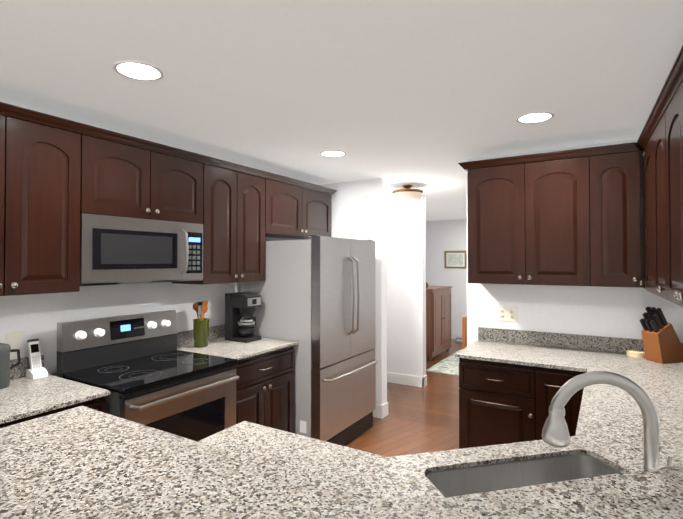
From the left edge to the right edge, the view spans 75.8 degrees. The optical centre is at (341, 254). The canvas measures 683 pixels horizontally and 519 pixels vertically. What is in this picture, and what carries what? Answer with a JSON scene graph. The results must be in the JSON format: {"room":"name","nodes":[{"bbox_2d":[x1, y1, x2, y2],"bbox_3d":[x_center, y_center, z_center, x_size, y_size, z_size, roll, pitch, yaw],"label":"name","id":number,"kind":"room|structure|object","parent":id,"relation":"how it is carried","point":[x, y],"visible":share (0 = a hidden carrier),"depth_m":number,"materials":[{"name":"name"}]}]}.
{"room":"kitchen","nodes":[
{"label":"kitchen","id":0,"kind":"room"},
{"bbox_2d":[0,237,311,374],"bbox_3d":[-1.375,0.404,3.074,0.140,2.360,10.400,0,-1,31],"label":"wall","id":1,"kind":"structure","parent":0,"point":[35,316],"depth_m":2.72,"materials":[{"name":"paint"}]},
{"bbox_2d":[6,331,21,354],"bbox_3d":[-1.737,0.469,2.328,0.013,0.116,0.072,0,-1,31],"label":"electrical outlet plate","id":2,"kind":"object","parent":1,"relation":"attached to","point":[13,340],"visible":0.86,"depth_m":2.33,"materials":[{"name":"white plastic"}]},
{"bbox_2d":[0,115,80,295],"bbox_3d":[-1.677,-0.226,2.096,0.362,0.833,0.679,0,-1,31],"label":"upper cabinet","id":3,"kind":"object","parent":1,"relation":"attached to","point":[40,169],"visible":1,"depth_m":2.14,"materials":[{"name":"brown wood"}]},
{"bbox_2d":[80,135,202,223],"bbox_3d":[-1.288,-0.424,2.740,0.362,0.418,0.819,0,-1,31],"label":"upper cabinet","id":4,"kind":"object","parent":1,"relation":"attached to","point":[119,180],"visible":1,"depth_m":2.60,"materials":[{"name":"brown wood"}]},
{"bbox_2d":[80,213,202,285],"bbox_3d":[-1.274,-0.022,2.727,0.394,0.384,0.812,0,-1,31],"label":"over-the-range microwave","id":5,"kind":"object","parent":4,"relation":"attached to","point":[119,250],"visible":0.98,"depth_m":2.58,"materials":[{"name":"grey metal"}]},
{"bbox_2d":[172,164,264,284],"bbox_3d":[-0.910,-0.208,3.362,0.362,0.833,0.639,0,-1,31],"label":"upper cabinet","id":6,"kind":"object","parent":1,"relation":"attached to","point":[233,226],"visible":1,"depth_m":3.24,"materials":[{"name":"brown wood"}]},
{"bbox_2d":[265,179,330,239],"bbox_3d":[-0.486,-0.391,4.065,0.362,0.448,0.998,0,-1,31],"label":"upper cabinet","id":7,"kind":"object","parent":1,"relation":"attached to","point":[293,212],"visible":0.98,"depth_m":3.92,"materials":[{"name":"brown wood"}]},
{"bbox_2d":[0,102,336,194],"bbox_3d":[-1.084,-0.656,2.808,0.084,0.046,3.882,0,-1,31],"label":"crown molding","id":8,"kind":"structure","parent":7,"relation":"attached to","point":[21,113],"depth_m":2.57,"materials":[{"name":"brown wood"}]},
{"bbox_2d":[0,0,682,220],"bbox_3d":[0.648,-0.828,2.918,6.900,0.100,12.200,0,-1,31],"label":"ceiling","id":9,"kind":"structure","parent":0,"point":[426,96],"depth_m":1.94,"materials":[{"name":"paint"}]},
{"bbox_2d":[113,60,163,80],"bbox_3d":[-0.872,-0.788,1.885,0.198,0.007,0.198,0,-1,31],"label":"recessed light","id":10,"kind":"object","parent":9,"relation":"in","point":[138,70],"visible":1,"depth_m":1.88,"materials":[{"name":"white"}]},
{"bbox_2d":[320,150,345,156],"bbox_3d":[-0.066,-0.768,3.332,0.198,0.007,0.198,0,-1,31],"label":"recessed light","id":11,"kind":"object","parent":9,"relation":"in","point":[332,153],"visible":1,"depth_m":3.32,"materials":[{"name":"white"}]},
{"bbox_2d":[392,185,422,208],"bbox_3d":[0.716,-0.622,4.745,0.330,0.260,0.330,0,-1,31],"label":"light","id":12,"kind":"object","parent":9,"relation":"attached to","point":[407,197],"visible":1,"depth_m":4.64,"materials":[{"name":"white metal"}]},
{"bbox_2d":[516,112,553,123],"bbox_3d":[1.101,-0.780,2.497,0.198,0.007,0.198,0,-1,31],"label":"recessed light","id":13,"kind":"object","parent":9,"relation":"in","point":[533,117],"visible":1,"depth_m":2.48,"materials":[{"name":"white"}]},
{"bbox_2d":[319,178,387,418],"bbox_3d":[0.087,0.425,4.568,0.813,2.360,0.137,0,-1,31],"label":"wall","id":14,"kind":"structure","parent":0,"point":[358,209],"depth_m":4.39,"materials":[{"name":"paint"}]},
{"bbox_2d":[345,339,466,456],"bbox_3d":[0.648,1.612,2.884,6.900,0.060,12.200,0,-1,31],"label":"floor","id":15,"kind":"structure","parent":0,"point":[434,401],"depth_m":4.24,"materials":[{"name":"brown wood"}]},
{"bbox_2d":[0,396,105,427],"bbox_3d":[-1.559,1.120,2.013,0.630,0.900,0.613,0,-1,31],"label":"base cabinet","id":16,"kind":"object","parent":15,"relation":"on","point":[98,404],"visible":0.04,"depth_m":1.94,"materials":[{"name":"brown wood"}]},
{"bbox_2d":[0,355,110,423],"bbox_3d":[-1.806,0.604,1.586,0.658,0.120,1.612,0,-1,31],"label":"countertop","id":17,"kind":"structure","parent":16,"relation":"on","point":[22,395],"depth_m":2.06,"materials":[{"name":"stone"}]},
{"bbox_2d":[0,343,20,388],"bbox_3d":[-1.682,0.543,2.171,0.114,0.215,0.164,0,-1,31],"label":"grinder","id":18,"kind":"object","parent":17,"relation":"on","point":[5,351],"visible":1,"depth_m":2.15,"materials":[{"name":"grey metal"}]},
{"bbox_2d":[26,338,47,378],"bbox_3d":[-1.641,0.554,2.356,0.102,0.198,0.070,0,-1,31],"label":"cordless phone","id":19,"kind":"object","parent":17,"relation":"on","point":[36,370],"visible":1,"depth_m":2.35,"materials":[{"name":"white plastic"}]},
{"bbox_2d":[52,310,239,440],"bbox_3d":[-1.114,0.978,2.570,0.758,1.200,0.745,0,-1,31],"label":"range","id":20,"kind":"object","parent":15,"relation":"on","point":[143,369],"visible":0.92,"depth_m":2.50,"materials":[{"name":"grey"}]},
{"bbox_2d":[235,346,294,432],"bbox_3d":[-0.797,1.137,3.240,0.663,0.899,0.696,0,-1,31],"label":"base cabinet","id":21,"kind":"object","parent":15,"relation":"on","point":[265,389],"visible":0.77,"depth_m":3.12,"materials":[{"name":"brown wood"}]},
{"bbox_2d":[177,324,297,359],"bbox_3d":[-0.799,0.627,3.248,0.658,0.120,0.696,0,-1,31],"label":"countertop","id":22,"kind":"structure","parent":21,"relation":"on","point":[219,345],"depth_m":3.21,"materials":[{"name":"stone"}]},
{"bbox_2d":[193,301,209,346],"bbox_3d":[-1.022,0.499,3.192,0.120,0.332,0.120,0,-1,31],"label":"utensil holder","id":23,"kind":"object","parent":22,"relation":"on","point":[201,331],"visible":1,"depth_m":3.15,"materials":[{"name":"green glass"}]},
{"bbox_2d":[225,292,260,342],"bbox_3d":[-0.767,0.486,3.465,0.234,0.365,0.190,0,-1,31],"label":"coffee maker","id":24,"kind":"object","parent":22,"relation":"on","point":[240,323],"visible":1,"depth_m":3.40,"materials":[{"name":"black plastic"}]},
{"bbox_2d":[240,235,377,445],"bbox_3d":[-0.241,0.725,3.876,0.884,1.742,0.926,0,-1,31],"label":"fridge","id":25,"kind":"object","parent":15,"relation":"on","point":[317,293],"visible":0.81,"depth_m":3.49,"materials":[{"name":"grey metal"}]},
{"bbox_2d":[0,406,682,518],"bbox_3d":[0.069,1.021,1.035,1.975,1.070,1.424,0,-1,31],"label":"peninsula bar","id":26,"kind":"object","parent":15,"relation":"on","point":[81,462],"visible":1,"depth_m":0.91,"materials":[{"name":"stone"}]},
{"bbox_2d":[426,282,451,360],"bbox_3d":[1.486,1.041,7.208,0.442,1.200,0.990,0,-1,31],"label":"armoire","id":27,"kind":"object","parent":15,"relation":"on","point":[438,320],"visible":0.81,"depth_m":6.92,"materials":[{"name":"brown wood"}]},
{"bbox_2d":[426,350,460,375],"bbox_3d":[2.194,1.625,6.479,1.380,0.012,1.650,0,-1,31],"label":"rug","id":28,"kind":"object","parent":15,"relation":"on","point":[449,365],"visible":0.21,"depth_m":6.36,"materials":[{"name":"beige fabric"}]},
{"bbox_2d":[455,336,461,343],"bbox_3d":[2.308,1.606,8.251,0.280,0.100,0.200,0,-1,31],"label":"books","id":29,"kind":"object","parent":15,"relation":"on","point":[459,339],"visible":0.38,"depth_m":8.22,"materials":[{"name":"grey paper"}]},
{"bbox_2d":[462,316,466,349],"bbox_3d":[1.691,1.172,5.182,0.428,0.884,0.428,0,-1,31],"label":"dining chair","id":30,"kind":"object","parent":15,"relation":"on","point":[464,331],"visible":0.19,"depth_m":5.11,"materials":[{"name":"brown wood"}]},
{"bbox_2d":[459,358,585,448],"bbox_3d":[1.252,1.134,2.977,0.745,0.899,0.663,0,-1,31],"label":"base cabinet","id":31,"kind":"object","parent":15,"relation":"on","point":[502,403],"visible":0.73,"depth_m":2.76,"materials":[{"name":"brown wood"}]},
{"bbox_3d":[0.825,1.120,2.001,1.686,0.899,2.771,0,-1,31],"label":"base cabinet","id":32,"kind":"object","parent":15,"relation":"on","visible":0},
{"bbox_2d":[197,327,682,503],"bbox_3d":[0.813,0.610,2.015,1.717,0.120,2.774,0,-1,31],"label":"countertop","id":33,"kind":"structure","parent":32,"relation":"on","point":[609,429],"depth_m":1.54,"materials":[{"name":"stone"}]},
{"bbox_2d":[426,454,623,497],"bbox_3d":[0.564,0.795,1.222,0.592,0.288,0.322,0,-1,-14],"label":"sink basin","id":34,"kind":"object","parent":33,"relation":"in","point":[476,479],"visible":0.29,"depth_m":1.38,"materials":[{"name":"silver metal"}]},
{"bbox_2d":[541,371,672,469],"bbox_3d":[0.659,0.462,1.082,0.310,0.348,0.068,0,-1,10],"label":"faucet","id":35,"kind":"object","parent":33,"relation":"on","point":[555,431],"visible":0.58,"depth_m":1.07,"materials":[{"name":"silver metal"}]},
{"bbox_2d":[626,349,645,357],"bbox_3d":[1.922,0.643,2.857,0.110,0.034,0.108,0,-1,31],"label":"coasters","id":36,"kind":"object","parent":33,"relation":"on","point":[636,353],"visible":0.94,"depth_m":2.82,"materials":[{"name":"beige ceramic"}]},
{"bbox_2d":[639,307,682,363],"bbox_3d":[1.979,0.490,2.717,0.233,0.336,0.110,0,-1,-14],"label":"knife block","id":37,"kind":"object","parent":33,"relation":"on","point":[662,343],"visible":1,"depth_m":2.67,"materials":[{"name":"brown wood"}]},
{"bbox_2d":[387,195,426,387],"bbox_3d":[0.698,0.439,5.610,0.778,2.360,0.133,0,-1,31],"label":"wall","id":38,"kind":"structure","parent":0,"point":[406,296],"depth_m":5.48,"materials":[{"name":"paint"}]},
{"bbox_2d":[426,219,466,338],"bbox_3d":[3.681,0.471,7.907,6.900,2.360,0.133,0,-1,31],"label":"wall","id":39,"kind":"structure","parent":0,"point":[442,236],"depth_m":8.76,"materials":[{"name":"paint"}]},
{"bbox_2d":[444,251,466,267],"bbox_3d":[2.262,0.092,8.697,0.440,0.350,0.020,0,-1,31],"label":"picture frame","id":40,"kind":"object","parent":39,"relation":"attached to","point":[455,259],"visible":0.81,"depth_m":8.70,"materials":[{"name":"gold metal"}]},
{"bbox_2d":[466,139,682,346],"bbox_3d":[1.721,0.406,3.163,1.595,2.360,0.120,0,-1,31],"label":"wall","id":41,"kind":"structure","parent":0,"point":[617,312],"depth_m":3.15,"materials":[{"name":"paint"}]},
{"bbox_2d":[497,305,516,321],"bbox_3d":[1.271,0.448,3.359,0.144,0.116,0.008,0,-1,31],"label":"outlet","id":42,"kind":"object","parent":41,"relation":"attached to","point":[506,313],"visible":1,"depth_m":3.36,"materials":[{"name":"white plastic"}]},
{"bbox_2d":[467,157,590,285],"bbox_3d":[1.328,-0.211,3.125,0.780,0.833,0.362,0,-1,31],"label":"upper cabinet","id":43,"kind":"object","parent":41,"relation":"attached to","point":[528,223],"visible":1,"depth_m":2.98,"materials":[{"name":"brown wood"}]},
{"bbox_2d":[458,142,643,169],"bbox_3d":[1.368,-0.654,2.942,1.152,0.046,0.084,0,-1,31],"label":"crown molding","id":44,"kind":"structure","parent":43,"relation":"attached to","point":[584,152],"depth_m":2.89,"materials":[{"name":"brown wood"}]},
{"bbox_2d":[590,151,644,287],"bbox_3d":[1.785,-0.215,2.849,0.286,0.833,0.362,0,-1,31],"label":"upper cabinet","id":45,"kind":"object","parent":41,"relation":"attached to","point":[617,253],"visible":1,"depth_m":2.72,"materials":[{"name":"brown wood"}]},
{"bbox_3d":[1.860,0.388,1.884,0.120,2.360,1.930,0,-1,29],"label":"wall","id":46,"kind":"structure","parent":0,"visible":0},
{"bbox_2d":[639,113,666,299],"bbox_3d":[1.842,-0.214,2.367,0.362,0.848,1.110,0,-1,29],"label":"upper cabinet","id":47,"kind":"object","parent":46,"relation":"attached to","point":[655,238],"visible":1,"depth_m":2.23,"materials":[{"name":"brown wood"}]},
{"bbox_2d":[637,45,682,149],"bbox_3d":[1.456,-0.668,1.960,0.084,0.046,1.646,0,-1,29],"label":"crown molding","id":48,"kind":"structure","parent":47,"relation":"attached to","point":[673,82],"depth_m":1.87,"materials":[{"name":"brown wood"}]},
{"bbox_2d":[665,81,682,306],"bbox_3d":[1.381,-0.226,1.522,0.362,0.848,0.815,0,-1,29],"label":"upper cabinet","id":49,"kind":"object","parent":46,"relation":"attached to","point":[674,160],"visible":1,"depth_m":1.78,"materials":[{"name":"brown wood"}]}
]}

